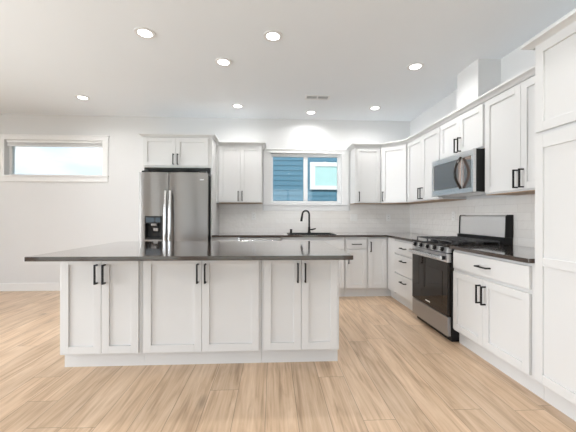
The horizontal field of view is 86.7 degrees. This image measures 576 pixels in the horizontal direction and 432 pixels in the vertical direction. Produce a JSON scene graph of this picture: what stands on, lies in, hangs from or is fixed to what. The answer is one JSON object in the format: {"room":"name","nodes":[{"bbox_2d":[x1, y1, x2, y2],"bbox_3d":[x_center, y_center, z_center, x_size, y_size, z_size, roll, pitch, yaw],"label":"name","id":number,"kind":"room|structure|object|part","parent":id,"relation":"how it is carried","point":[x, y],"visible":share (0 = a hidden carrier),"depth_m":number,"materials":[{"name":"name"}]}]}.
{"room":"kitchen","nodes":[
{"label":"kitchen","id":0,"kind":"room"},
{"bbox_2d":[0,114,409,286],"bbox_3d":[-2.204,-0.205,4.975,8.820,2.776,0.160,0,0,-3],"label":"wall","id":1,"kind":"structure","parent":0,"point":[37,218],"depth_m":4.86,"materials":[{"name":"paint"}]},
{"bbox_2d":[0,283,59,290],"bbox_3d":[-4.267,1.116,4.784,4.365,0.125,0.014,0,0,-3],"label":"baseboard","id":2,"kind":"structure","parent":1,"relation":"attached to","point":[3,286],"depth_m":4.79,"materials":[{"name":"white paint"}]},
{"bbox_2d":[0,134,109,181],"bbox_3d":[-3.694,-0.910,4.872,1.700,0.736,0.175,0,0,-3],"label":"window","id":3,"kind":"structure","parent":1,"relation":"in","point":[12,176],"depth_m":4.81,"materials":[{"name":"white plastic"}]},
{"bbox_3d":[-3.697,-0.920,4.930,1.490,0.556,0.060,0,0,-3],"label":"frame","id":4,"kind":"part","parent":3,"relation":"part of","materials":[{"name":"white plastic"}]},
{"bbox_2d":[7,140,101,149],"bbox_3d":[-3.693,-1.118,4.859,1.470,0.160,0.062,0,0,-3],"label":"window blind","id":5,"kind":"object","parent":3,"relation":"attached to","point":[17,143],"visible":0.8,"depth_m":4.84,"materials":[{"name":"white plastic"}]},
{"bbox_3d":[-3.693,-1.113,4.863,1.460,0.018,0.052,0,0,-3],"label":"rail","id":6,"kind":"part","parent":5,"relation":"part of","materials":[{"name":"white plastic"}]},
{"bbox_3d":[-3.693,-0.631,4.842,1.684,0.022,0.115,0,0,-3],"label":"sill","id":7,"kind":"part","parent":3,"relation":"part of","materials":[{"name":"white paint"}]},
{"bbox_2d":[218,141,265,203],"bbox_3d":[-0.706,-0.664,4.784,0.714,0.929,0.371,0,0,-3],"label":"upper cabinet","id":8,"kind":"object","parent":1,"relation":"attached to","point":[240,167],"visible":1,"depth_m":4.64,"materials":[{"name":"white paint"}]},
{"bbox_3d":[-0.886,-0.639,4.641,0.316,0.844,0.020,0,0,-3],"label":"door","id":9,"kind":"part","parent":8,"relation":"part of","materials":[{"name":"white paint"}]},
{"bbox_3d":[-0.705,-1.102,4.788,0.714,0.052,0.363,0,0,-3],"label":"crown","id":10,"kind":"part","parent":8,"relation":"part of","materials":[{"name":"white paint"}]},
{"bbox_3d":[-0.736,-0.202,4.816,0.660,0.005,0.305,0,0,-3],"label":"panel","id":11,"kind":"part","parent":8,"relation":"part of","materials":[{"name":"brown wood"}]},
{"bbox_3d":[-0.567,-0.638,4.657,0.316,0.844,0.020,0,0,-3],"label":"door","id":12,"kind":"part","parent":8,"relation":"part of","materials":[{"name":"white paint"}]},
{"bbox_2d":[263,148,349,210],"bbox_3d":[0.301,-0.592,5.054,1.440,1.010,0.135,0,0,-3],"label":"window","id":13,"kind":"structure","parent":1,"relation":"in","point":[269,204],"depth_m":5.03,"materials":[{"name":"white plastic"}]},
{"bbox_3d":[0.300,-0.612,5.092,1.170,0.830,0.060,0,0,-3],"label":"frame","id":14,"kind":"part","parent":13,"relation":"part of","materials":[{"name":"white plastic"}]},
{"bbox_3d":[0.302,-0.186,5.024,1.424,0.022,0.075,0,0,-3],"label":"sill","id":15,"kind":"part","parent":13,"relation":"part of","materials":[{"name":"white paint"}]},
{"bbox_2d":[219,204,409,232],"bbox_3d":[0.467,0.038,5.024,3.160,0.471,0.010,0,0,-3],"label":"tile backsplash","id":16,"kind":"structure","parent":1,"relation":"attached to","point":[233,218],"depth_m":5.02,"materials":[{"name":"white tile"}]},
{"bbox_2d":[252,212,255,219],"bbox_3d":[-0.556,0.001,4.963,0.072,0.116,0.008,0,0,-3],"label":"electrical outlet","id":17,"kind":"object","parent":16,"relation":"attached to","point":[253,213],"visible":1,"depth_m":4.96,"materials":[{"name":"white plastic"}]},
{"bbox_2d":[350,214,356,220],"bbox_3d":[1.092,0.024,5.046,0.116,0.116,0.009,0,0,-3],"label":"light switch","id":18,"kind":"object","parent":16,"relation":"attached to","point":[353,216],"visible":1,"depth_m":5.04,"materials":[{"name":"white plastic"}]},
{"bbox_2d":[350,147,380,203],"bbox_3d":[1.243,-0.634,4.883,0.403,0.877,0.371,0,0,-3],"label":"upper cabinet","id":19,"kind":"object","parent":1,"relation":"attached to","point":[365,162],"visible":1,"depth_m":4.75,"materials":[{"name":"white paint"}]},
{"bbox_2d":[347,64,534,150],"bbox_3d":[1.686,-1.098,3.639,0.671,0.052,3.127,0,0,-18],"label":"crown molding","id":20,"kind":"structure","parent":19,"relation":"attached to","point":[529,72],"depth_m":3.09,"materials":[{"name":"white paint"}]},
{"bbox_2d":[381,143,419,203],"bbox_3d":[1.746,-0.633,4.784,0.611,0.877,0.600,0,0,-3],"label":"upper cabinet","id":21,"kind":"object","parent":1,"relation":"attached to","point":[393,158],"visible":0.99,"depth_m":4.62,"materials":[{"name":"white paint"}]},
{"bbox_3d":[1.603,-0.634,4.620,0.382,0.844,0.020,0,0,42],"label":"door","id":22,"kind":"part","parent":21,"relation":"part of","materials":[{"name":"white paint"}]},
{"bbox_3d":[1.752,-0.197,4.785,0.598,0.005,0.598,0,0,-3],"label":"panel","id":23,"kind":"part","parent":21,"relation":"part of","materials":[{"name":"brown wood"}]},
{"bbox_2d":[0,0,575,120],"bbox_3d":[-1.990,-1.668,0.800,8.820,0.150,8.520,0,0,-3],"label":"ceiling","id":24,"kind":"structure","parent":0,"point":[358,53],"depth_m":2.97,"materials":[{"name":"paint"}]},
{"bbox_2d":[75,95,89,99],"bbox_3d":[-2.762,-1.591,4.102,0.172,0.006,0.172,0,0,-3],"label":"recessed light","id":25,"kind":"object","parent":24,"relation":"in","point":[81,97],"visible":1,"depth_m":4.10,"materials":[{"name":"white paint"}]},
{"bbox_2d":[134,27,155,38],"bbox_3d":[-1.243,-1.589,2.651,0.172,0.006,0.172,0,0,-3],"label":"recessed light","id":26,"kind":"object","parent":24,"relation":"in","point":[142,32],"visible":1,"depth_m":2.65,"materials":[{"name":"white paint"}]},
{"bbox_2d":[215,58,231,65],"bbox_3d":[-0.666,-1.587,3.148,0.172,0.006,0.172,0,0,-3],"label":"recessed light","id":27,"kind":"object","parent":24,"relation":"in","point":[219,61],"visible":1,"depth_m":3.15,"materials":[{"name":"white paint"}]},
{"bbox_2d":[231,104,243,107],"bbox_3d":[-0.729,-1.587,4.408,0.172,0.006,0.172,0,0,-3],"label":"recessed light","id":28,"kind":"object","parent":24,"relation":"in","point":[232,105],"visible":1,"depth_m":4.41,"materials":[{"name":"white paint"}]},
{"bbox_2d":[263,30,282,41],"bbox_3d":[-0.132,-1.586,2.693,0.172,0.006,0.172,0,0,-3],"label":"recessed light","id":29,"kind":"object","parent":24,"relation":"in","point":[271,35],"visible":1,"depth_m":2.69,"materials":[{"name":"white paint"}]},
{"bbox_2d":[305,111,316,114],"bbox_3d":[0.352,-1.585,4.678,0.172,0.006,0.172,0,0,-3],"label":"recessed light","id":30,"kind":"object","parent":24,"relation":"in","point":[306,112],"visible":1,"depth_m":4.67,"materials":[{"name":"white paint"}]},
{"bbox_2d":[305,95,330,99],"bbox_3d":[0.393,-1.584,4.078,0.330,0.008,0.150,0,0,-3],"label":"ceiling vent","id":31,"kind":"object","parent":24,"relation":"in","point":[307,97],"visible":1,"depth_m":4.07,"materials":[{"name":"white metal"}]},
{"bbox_2d":[369,106,380,109],"bbox_3d":[1.277,-1.583,4.478,0.172,0.006,0.172,0,0,-3],"label":"recessed light","id":32,"kind":"object","parent":24,"relation":"in","point":[372,107],"visible":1,"depth_m":4.49,"materials":[{"name":"white paint"}]},
{"bbox_2d":[407,62,423,70],"bbox_3d":[1.352,-1.583,3.235,0.172,0.006,0.172,0,0,-3],"label":"recessed light","id":33,"kind":"object","parent":24,"relation":"in","point":[414,66],"visible":1,"depth_m":3.23,"materials":[{"name":"white paint"}]},
{"bbox_2d":[0,291,575,431],"bbox_3d":[-1.995,1.243,0.800,8.820,0.120,8.520,0,0,-3],"label":"floor","id":34,"kind":"structure","parent":0,"point":[392,372],"depth_m":2.07,"materials":[{"name":"brown wood"}]},
{"bbox_2d":[60,261,144,366],"bbox_3d":[-1.452,0.742,2.609,0.613,0.884,0.642,0,0,-3],"label":"base cabinet","id":35,"kind":"object","parent":34,"relation":"on","point":[101,301],"visible":0.84,"depth_m":2.34,"materials":[{"name":"white paint"}]},
{"bbox_3d":[-1.578,0.684,2.333,0.298,0.737,0.020,0,0,-3],"label":"door","id":36,"kind":"part","parent":35,"relation":"part of","materials":[{"name":"white paint"}]},
{"bbox_3d":[-1.456,0.442,2.309,0.012,0.150,0.042,0,0,-3],"label":"handle","id":37,"kind":"part","parent":35,"relation":"part of","materials":[{"name":"black metal"}]},
{"bbox_3d":[-1.397,0.442,2.312,0.012,0.150,0.042,0,0,-3],"label":"handle","id":38,"kind":"part","parent":35,"relation":"part of","materials":[{"name":"black metal"}]},
{"bbox_3d":[-1.289,0.685,2.348,0.276,0.737,0.020,0,0,-3],"label":"door","id":39,"kind":"part","parent":35,"relation":"part of","materials":[{"name":"white paint"}]},
{"bbox_2d":[139,171,210,240],"bbox_3d":[-1.570,0.284,4.470,0.909,1.800,0.834,0,0,-3],"label":"refrigerator","id":40,"kind":"object","parent":34,"relation":"on","point":[173,206],"visible":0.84,"depth_m":4.12,"materials":[{"name":"silver metal"}]},
{"bbox_3d":[-1.815,0.266,4.142,0.386,1.714,0.080,0,0,-3],"label":"door","id":41,"kind":"part","parent":40,"relation":"part of","materials":[{"name":"silver metal"}]},
{"bbox_3d":[-1.643,0.211,4.087,0.031,1.105,0.078,0,0,-3],"label":"handle","id":42,"kind":"part","parent":40,"relation":"part of","materials":[{"name":"silver metal"}]},
{"bbox_3d":[-1.581,0.211,4.090,0.031,1.105,0.078,0,0,-3],"label":"handle","id":43,"kind":"part","parent":40,"relation":"part of","materials":[{"name":"silver metal"}]},
{"bbox_3d":[-1.357,0.267,4.165,0.516,1.714,0.080,0,0,-3],"label":"door","id":44,"kind":"part","parent":40,"relation":"part of","materials":[{"name":"silver metal"}]},
{"bbox_2d":[138,133,220,240],"bbox_3d":[-1.580,0.012,4.600,1.060,2.344,0.651,0,0,-3],"label":"tall cabinet","id":45,"kind":"object","parent":34,"relation":"on","point":[162,152],"visible":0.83,"depth_m":4.33,"materials":[{"name":"white paint"}]},
{"bbox_3d":[-1.815,-0.907,4.314,0.452,0.396,0.020,0,0,-3],"label":"door","id":46,"kind":"part","parent":45,"relation":"part of","materials":[{"name":"white paint"}]},
{"bbox_3d":[-1.578,-1.138,4.608,1.060,0.044,0.635,0,0,-3],"label":"crown","id":47,"kind":"part","parent":45,"relation":"part of","materials":[{"name":"white paint"}]},
{"bbox_3d":[-1.361,-0.906,4.337,0.452,0.396,0.020,0,0,-3],"label":"door","id":48,"kind":"part","parent":45,"relation":"part of","materials":[{"name":"white paint"}]},
{"bbox_3d":[-1.109,0.035,4.654,0.020,2.300,0.588,0,0,-3],"label":"panel","id":49,"kind":"part","parent":45,"relation":"part of","materials":[{"name":"white paint"}]},
{"bbox_2d":[142,260,261,364],"bbox_3d":[-0.684,0.744,2.648,0.922,0.884,0.642,0,0,-3],"label":"base cabinet","id":50,"kind":"object","parent":34,"relation":"on","point":[194,312],"visible":0.85,"depth_m":2.38,"materials":[{"name":"white paint"}]},
{"bbox_3d":[-0.892,0.686,2.368,0.442,0.737,0.020,0,0,-3],"label":"door","id":51,"kind":"part","parent":50,"relation":"part of","materials":[{"name":"white paint"}]},
{"bbox_2d":[24,241,352,261],"bbox_3d":[-0.672,0.287,2.677,2.190,0.030,1.235,0,0,-3],"label":"countertop","id":52,"kind":"structure","parent":50,"relation":"on","point":[120,250],"depth_m":2.33,"materials":[{"name":"grey stone"}]},
{"bbox_3d":[-0.698,0.444,2.347,0.012,0.150,0.042,0,0,-3],"label":"handle","id":53,"kind":"part","parent":50,"relation":"part of","materials":[{"name":"black metal"}]},
{"bbox_3d":[-0.639,0.444,2.350,0.012,0.150,0.042,0,0,-3],"label":"handle","id":54,"kind":"part","parent":50,"relation":"part of","materials":[{"name":"black metal"}]},
{"bbox_3d":[-0.448,0.687,2.390,0.442,0.737,0.020,0,0,-3],"label":"door","id":55,"kind":"part","parent":50,"relation":"part of","materials":[{"name":"white paint"}]},
{"bbox_2d":[212,237,238,240],"bbox_3d":[-0.907,0.743,4.624,0.378,0.884,0.652,0,0,-3],"label":"base cabinet","id":56,"kind":"object","parent":34,"relation":"on","point":[213,238],"visible":0.04,"depth_m":4.36,"materials":[{"name":"white paint"}]},
{"bbox_2d":[239,237,280,240],"bbox_3d":[-0.416,0.744,4.627,0.596,0.884,0.656,0,0,-3],"label":"dishwasher","id":57,"kind":"object","parent":34,"relation":"on","point":[240,238],"visible":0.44,"depth_m":4.35,"materials":[{"name":"silver metal"}]},
{"bbox_3d":[-0.400,0.351,4.328,0.480,0.021,0.056,0,0,-3],"label":"handle","id":58,"kind":"part","parent":57,"relation":"part of","materials":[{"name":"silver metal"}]},
{"bbox_2d":[262,260,338,362],"bbox_3d":[0.087,0.745,2.687,0.619,0.884,0.642,0,0,-3],"label":"base cabinet","id":59,"kind":"object","parent":34,"relation":"on","point":[300,298],"visible":0.94,"depth_m":2.42,"materials":[{"name":"white paint"}]},
{"bbox_3d":[-0.043,0.687,2.411,0.294,0.737,0.020,0,0,-3],"label":"door","id":60,"kind":"part","parent":59,"relation":"part of","materials":[{"name":"white paint"}]},
{"bbox_3d":[0.077,0.445,2.386,0.012,0.150,0.042,0,0,-3],"label":"handle","id":61,"kind":"part","parent":59,"relation":"part of","materials":[{"name":"black metal"}]},
{"bbox_3d":[0.249,0.688,2.426,0.286,0.737,0.020,0,0,-3],"label":"door","id":62,"kind":"part","parent":59,"relation":"part of","materials":[{"name":"white paint"}]},
{"bbox_2d":[281,237,344,296],"bbox_3d":[0.348,0.746,4.688,0.928,0.884,0.652,0,0,-3],"label":"base cabinet","id":63,"kind":"object","parent":34,"relation":"on","point":[339,242],"visible":0.14,"depth_m":4.42,"materials":[{"name":"white paint"}]},
{"bbox_3d":[0.136,0.407,4.402,0.450,0.130,0.020,0,0,-3],"label":"drawer","id":64,"kind":"part","parent":63,"relation":"part of","materials":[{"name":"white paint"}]},
{"bbox_2d":[211,233,433,241],"bbox_3d":[0.496,0.289,4.282,3.145,0.030,1.468,0,0,-3],"label":"countertop","id":65,"kind":"structure","parent":63,"relation":"on","point":[401,236],"depth_m":4.39,"materials":[{"name":"grey stone"}]},
{"bbox_2d":[300,210,315,232],"bbox_3d":[0.315,0.086,4.819,0.255,0.366,0.055,0,0,-10],"label":"faucet","id":66,"kind":"object","parent":65,"relation":"on","point":[301,219],"visible":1,"depth_m":4.81,"materials":[{"name":"black metal"}]},
{"bbox_2d":[287,233,336,234],"bbox_3d":[0.346,0.373,4.678,0.710,0.209,0.440,0,0,-3],"label":"sink","id":67,"kind":"object","parent":65,"relation":"in","point":[287,233],"visible":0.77,"depth_m":4.48,"materials":[{"name":"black metal"}]},
{"bbox_3d":[0.589,0.408,4.425,0.450,0.130,0.020,0,0,-3],"label":"drawer","id":68,"kind":"part","parent":63,"relation":"part of","materials":[{"name":"white paint"}]},
{"bbox_3d":[0.589,0.768,4.425,0.450,0.560,0.020,0,0,-3],"label":"door","id":69,"kind":"part","parent":63,"relation":"part of","materials":[{"name":"white paint"}]},
{"bbox_2d":[344,237,366,296],"bbox_3d":[0.981,0.747,4.720,0.330,0.884,0.652,0,0,-3],"label":"base cabinet","id":70,"kind":"object","parent":34,"relation":"on","point":[355,269],"visible":0.83,"depth_m":4.45,"materials":[{"name":"white paint"}]},
{"bbox_3d":[0.995,0.409,4.446,0.294,0.130,0.020,0,0,-3],"label":"drawer","id":71,"kind":"part","parent":70,"relation":"part of","materials":[{"name":"white paint"}]},
{"bbox_3d":[0.994,0.769,4.446,0.294,0.560,0.020,0,0,-3],"label":"door","id":72,"kind":"part","parent":70,"relation":"part of","materials":[{"name":"white paint"}]},
{"bbox_2d":[366,237,387,295],"bbox_3d":[1.299,0.748,4.736,0.299,0.884,0.652,0,0,-3],"label":"base cabinet","id":73,"kind":"object","parent":34,"relation":"on","point":[377,247],"visible":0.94,"depth_m":4.46,"materials":[{"name":"white paint"}]},
{"bbox_3d":[1.303,0.689,4.462,0.260,0.722,0.020,0,0,-3],"label":"door","id":74,"kind":"part","parent":73,"relation":"part of","materials":[{"name":"white paint"}]},
{"bbox_2d":[386,237,399,301],"bbox_3d":[1.763,0.749,4.401,0.592,0.884,0.345,0,0,-3],"label":"base cabinet","id":75,"kind":"object","parent":34,"relation":"on","point":[390,291],"visible":0.24,"depth_m":4.33,"materials":[{"name":"white paint"}]},
{"bbox_2d":[395,239,412,310],"bbox_3d":[1.767,0.749,3.917,0.652,0.884,0.615,0,0,-3],"label":"base cabinet","id":76,"kind":"object","parent":34,"relation":"on","point":[403,257],"visible":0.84,"depth_m":3.92,"materials":[{"name":"white paint"}]},
{"bbox_3d":[1.494,0.639,3.903,0.020,0.242,0.591,0,0,-3],"label":"drawer","id":77,"kind":"part","parent":76,"relation":"part of","materials":[{"name":"white paint"}]},
{"bbox_3d":[1.493,0.911,3.903,0.020,0.267,0.591,0,0,-3],"label":"drawer","id":78,"kind":"part","parent":76,"relation":"part of","materials":[{"name":"white paint"}]},
{"bbox_3d":[1.494,0.419,3.903,0.020,0.162,0.591,0,0,-3],"label":"drawer","id":79,"kind":"part","parent":76,"relation":"part of","materials":[{"name":"white paint"}]},
{"bbox_2d":[408,215,512,341],"bbox_3d":[1.770,0.589,3.243,0.701,1.203,0.730,0,0,-3],"label":"gas range","id":80,"kind":"object","parent":34,"relation":"on","point":[432,258],"visible":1,"depth_m":3.10,"materials":[{"name":"silver metal"}]},
{"bbox_3d":[1.432,0.399,3.226,0.024,0.041,0.670,0,0,-3],"label":"handle","id":81,"kind":"part","parent":80,"relation":"part of","materials":[{"name":"silver metal"}]},
{"bbox_3d":[1.498,0.693,3.229,0.037,0.505,0.722,0,0,-3],"label":"oven door","id":82,"kind":"part","parent":80,"relation":"part of","materials":[{"name":"black glass"}]},
{"bbox_3d":[1.498,1.044,3.229,0.035,0.183,0.722,0,0,-3],"label":"storage drawer","id":83,"kind":"part","parent":80,"relation":"part of","materials":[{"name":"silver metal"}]},
{"bbox_3d":[1.511,0.323,3.230,0.072,0.051,0.724,0,0,-3],"label":"control panel","id":84,"kind":"part","parent":80,"relation":"part of","materials":[{"name":"silver metal"}]},
{"bbox_2d":[412,236,501,246],"bbox_3d":[1.798,0.267,3.244,0.647,0.058,0.730,0,0,-3],"label":"cooktop","id":85,"kind":"object","parent":80,"relation":"in","point":[429,241],"depth_m":3.12,"materials":[{"name":"metal"}]},
{"bbox_2d":[453,250,543,399],"bbox_3d":[1.842,0.749,2.431,0.652,0.884,0.895,0,0,-3],"label":"base cabinet","id":86,"kind":"object","parent":34,"relation":"on","point":[494,297],"visible":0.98,"depth_m":2.30,"materials":[{"name":"white paint"}]},
{"bbox_3d":[1.557,0.778,2.641,0.020,0.535,0.402,0,0,-3],"label":"door","id":87,"kind":"part","parent":86,"relation":"part of","materials":[{"name":"white paint"}]},
{"bbox_3d":[1.535,0.630,2.467,0.042,0.150,0.012,0,0,-3],"label":"handle","id":88,"kind":"part","parent":86,"relation":"part of","materials":[{"name":"black metal"}]},
{"bbox_3d":[1.538,0.630,2.408,0.042,0.150,0.012,0,0,-3],"label":"handle","id":89,"kind":"part","parent":86,"relation":"part of","materials":[{"name":"black metal"}]},
{"bbox_2d":[449,245,534,262],"bbox_3d":[1.847,0.292,2.432,0.635,0.030,0.895,0,0,-3],"label":"countertop","id":90,"kind":"structure","parent":86,"relation":"on","point":[510,252],"depth_m":2.44,"materials":[{"name":"grey stone"}]},
{"bbox_3d":[1.569,0.406,2.421,0.020,0.152,0.842,0,0,-3],"label":"drawer","id":91,"kind":"part","parent":86,"relation":"part of","materials":[{"name":"white paint"}]},
{"bbox_3d":[1.578,0.778,2.219,0.020,0.535,0.438,0,0,-3],"label":"door","id":92,"kind":"part","parent":86,"relation":"part of","materials":[{"name":"white paint"}]},
{"bbox_2d":[520,10,575,420],"bbox_3d":[1.890,0.037,1.548,0.656,2.307,0.992,0,0,-3],"label":"pantry cabinet","id":93,"kind":"object","parent":34,"relation":"on","point":[555,47],"visible":1,"depth_m":1.82,"materials":[{"name":"white paint"}]},
{"bbox_3d":[1.891,-1.099,1.548,0.654,0.035,0.992,0,0,-3],"label":"crown","id":94,"kind":"part","parent":93,"relation":"part of","materials":[{"name":"white paint"}]},
{"bbox_3d":[1.606,-0.807,1.732,0.020,0.550,0.454,0,0,-3],"label":"door","id":95,"kind":"part","parent":93,"relation":"part of","materials":[{"name":"white paint"}]},
{"bbox_3d":[1.604,0.269,1.732,0.020,1.558,0.454,0,0,-3],"label":"door","id":96,"kind":"part","parent":93,"relation":"part of","materials":[{"name":"white paint"}]},
{"bbox_2d":[410,8,575,247],"bbox_3d":[2.332,-0.196,1.019,0.160,2.776,8.200,0,0,-3],"label":"wall","id":97,"kind":"structure","parent":0,"point":[517,61],"depth_m":3.19,"materials":[{"name":"paint"}]},
{"bbox_2d":[407,125,465,202],"bbox_3d":[1.913,-0.633,4.052,0.371,0.877,0.876,0,0,-3],"label":"upper cabinet","id":98,"kind":"object","parent":97,"relation":"attached to","point":[424,150],"visible":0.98,"depth_m":4.01,"materials":[{"name":"white paint"}]},
{"bbox_3d":[1.769,-0.633,4.255,0.020,0.844,0.424,0,0,-3],"label":"door","id":99,"kind":"part","parent":98,"relation":"part of","materials":[{"name":"white paint"}]},
{"bbox_3d":[1.790,-0.633,3.831,0.020,0.844,0.420,0,0,-3],"label":"door","id":100,"kind":"part","parent":98,"relation":"part of","materials":[{"name":"white paint"}]},
{"bbox_3d":[1.945,-0.197,4.053,0.305,0.005,0.876,0,0,-3],"label":"panel","id":101,"kind":"part","parent":98,"relation":"part of","materials":[{"name":"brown wood"}]},
{"bbox_2d":[440,102,484,158],"bbox_3d":[1.955,-0.854,3.236,0.371,0.434,0.750,0,0,-3],"label":"upper cabinet","id":102,"kind":"object","parent":97,"relation":"attached to","point":[465,132],"visible":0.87,"depth_m":3.16,"materials":[{"name":"white paint"}]},
{"bbox_3d":[1.812,-0.856,3.410,0.020,0.398,0.360,0,0,-3],"label":"door","id":103,"kind":"part","parent":102,"relation":"part of","materials":[{"name":"white paint"}]},
{"bbox_3d":[1.789,-0.749,3.257,0.042,0.150,0.012,0,0,-3],"label":"handle","id":104,"kind":"part","parent":102,"relation":"part of","materials":[{"name":"black metal"}]},
{"bbox_2d":[432,148,485,196],"bbox_3d":[1.881,-0.429,3.236,0.494,0.408,0.742,0,0,-3],"label":"microwave","id":105,"kind":"object","parent":102,"relation":"attached to","point":[462,174],"visible":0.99,"depth_m":3.03,"materials":[{"name":"silver metal"}]},
{"bbox_3d":[1.726,-0.430,3.313,0.030,0.406,0.572,0,0,-3],"label":"door","id":106,"kind":"part","parent":105,"relation":"part of","materials":[{"name":"silver metal"}]},
{"bbox_3d":[1.727,-0.432,3.304,0.024,0.286,0.530,0,0,-3],"label":"door glass","id":107,"kind":"part","parent":105,"relation":"part of","materials":[{"name":"glass"}]},
{"bbox_3d":[1.687,-0.428,3.035,0.086,0.324,0.026,0,0,-3],"label":"handle","id":108,"kind":"part","parent":105,"relation":"part of","materials":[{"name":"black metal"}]},
{"bbox_3d":[1.745,-0.424,2.957,0.024,0.303,0.138,0,0,-3],"label":"touch panel","id":109,"kind":"part","parent":105,"relation":"part of","materials":[{"name":"mirror"}]},
{"bbox_3d":[1.745,-0.430,2.942,0.030,0.406,0.168,0,0,-3],"label":"control panel","id":110,"kind":"part","parent":105,"relation":"part of","materials":[{"name":"silver metal"}]},
{"bbox_3d":[1.830,-0.856,3.048,0.020,0.398,0.360,0,0,-3],"label":"door","id":111,"kind":"part","parent":102,"relation":"part of","materials":[{"name":"white paint"}]},
{"bbox_2d":[410,194,534,247],"bbox_3d":[2.117,0.099,3.550,0.010,0.585,3.100,0,0,-3],"label":"tile backsplash","id":112,"kind":"structure","parent":97,"relation":"attached to","point":[434,218],"depth_m":3.46,"materials":[{"name":"white tile"}]},
{"bbox_2d":[457,58,500,113],"bbox_3d":[2.023,-1.347,3.254,0.235,0.476,0.355,0,0,-3],"label":"box","id":113,"kind":"object","parent":97,"relation":"attached to","point":[481,76],"visible":0.71,"depth_m":3.08,"materials":[{"name":"paint"}]},
{"bbox_2d":[485,75,536,194],"bbox_3d":[1.995,-0.632,2.425,0.371,0.877,0.866,0,0,-3],"label":"upper cabinet","id":114,"kind":"object","parent":97,"relation":"attached to","point":[510,134],"visible":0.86,"depth_m":2.54,"materials":[{"name":"white paint"}]},
{"bbox_3d":[1.851,-0.633,2.634,0.020,0.844,0.406,0,0,-3],"label":"door","id":115,"kind":"part","parent":114,"relation":"part of","materials":[{"name":"white paint"}]},
{"bbox_3d":[2.027,-0.196,2.426,0.305,0.005,0.866,0,0,-3],"label":"panel","id":116,"kind":"part","parent":114,"relation":"part of","materials":[{"name":"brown wood"}]},
{"bbox_3d":[1.828,-0.299,2.457,0.042,0.150,0.012,0,0,-3],"label":"handle","id":117,"kind":"part","parent":114,"relation":"part of","materials":[{"name":"black metal"}]},
{"bbox_3d":[1.831,-0.299,2.398,0.042,0.150,0.012,0,0,-3],"label":"handle","id":118,"kind":"part","parent":114,"relation":"part of","materials":[{"name":"black metal"}]},
{"bbox_3d":[1.872,-0.633,2.214,0.020,0.844,0.429,0,0,-3],"label":"door","id":119,"kind":"part","parent":114,"relation":"part of","materials":[{"name":"white paint"}]},
{"label":"outside","id":120,"kind":"structure","parent":0,"visible":0},
{"bbox_3d":[-10.243,1.542,4.489,100.000,0.150,110.000,0,0,-3],"label":"ground","id":121,"kind":"structure","parent":120,"visible":0},
{"bbox_2d":[273,157,336,200],"bbox_3d":[1.048,-2.211,9.064,6.600,7.400,5.000,0,0,-3],"label":"house","id":122,"kind":"structure","parent":121,"relation":"on","point":[287,171],"depth_m":7.01,"materials":[{"name":"blue"}]},
{"bbox_3d":[0.891,-0.921,7.019,0.775,0.630,0.030,0,0,-3],"label":"window trim","id":123,"kind":"part","parent":122,"relation":"part of","materials":[{"name":"white wood"}]}
]}

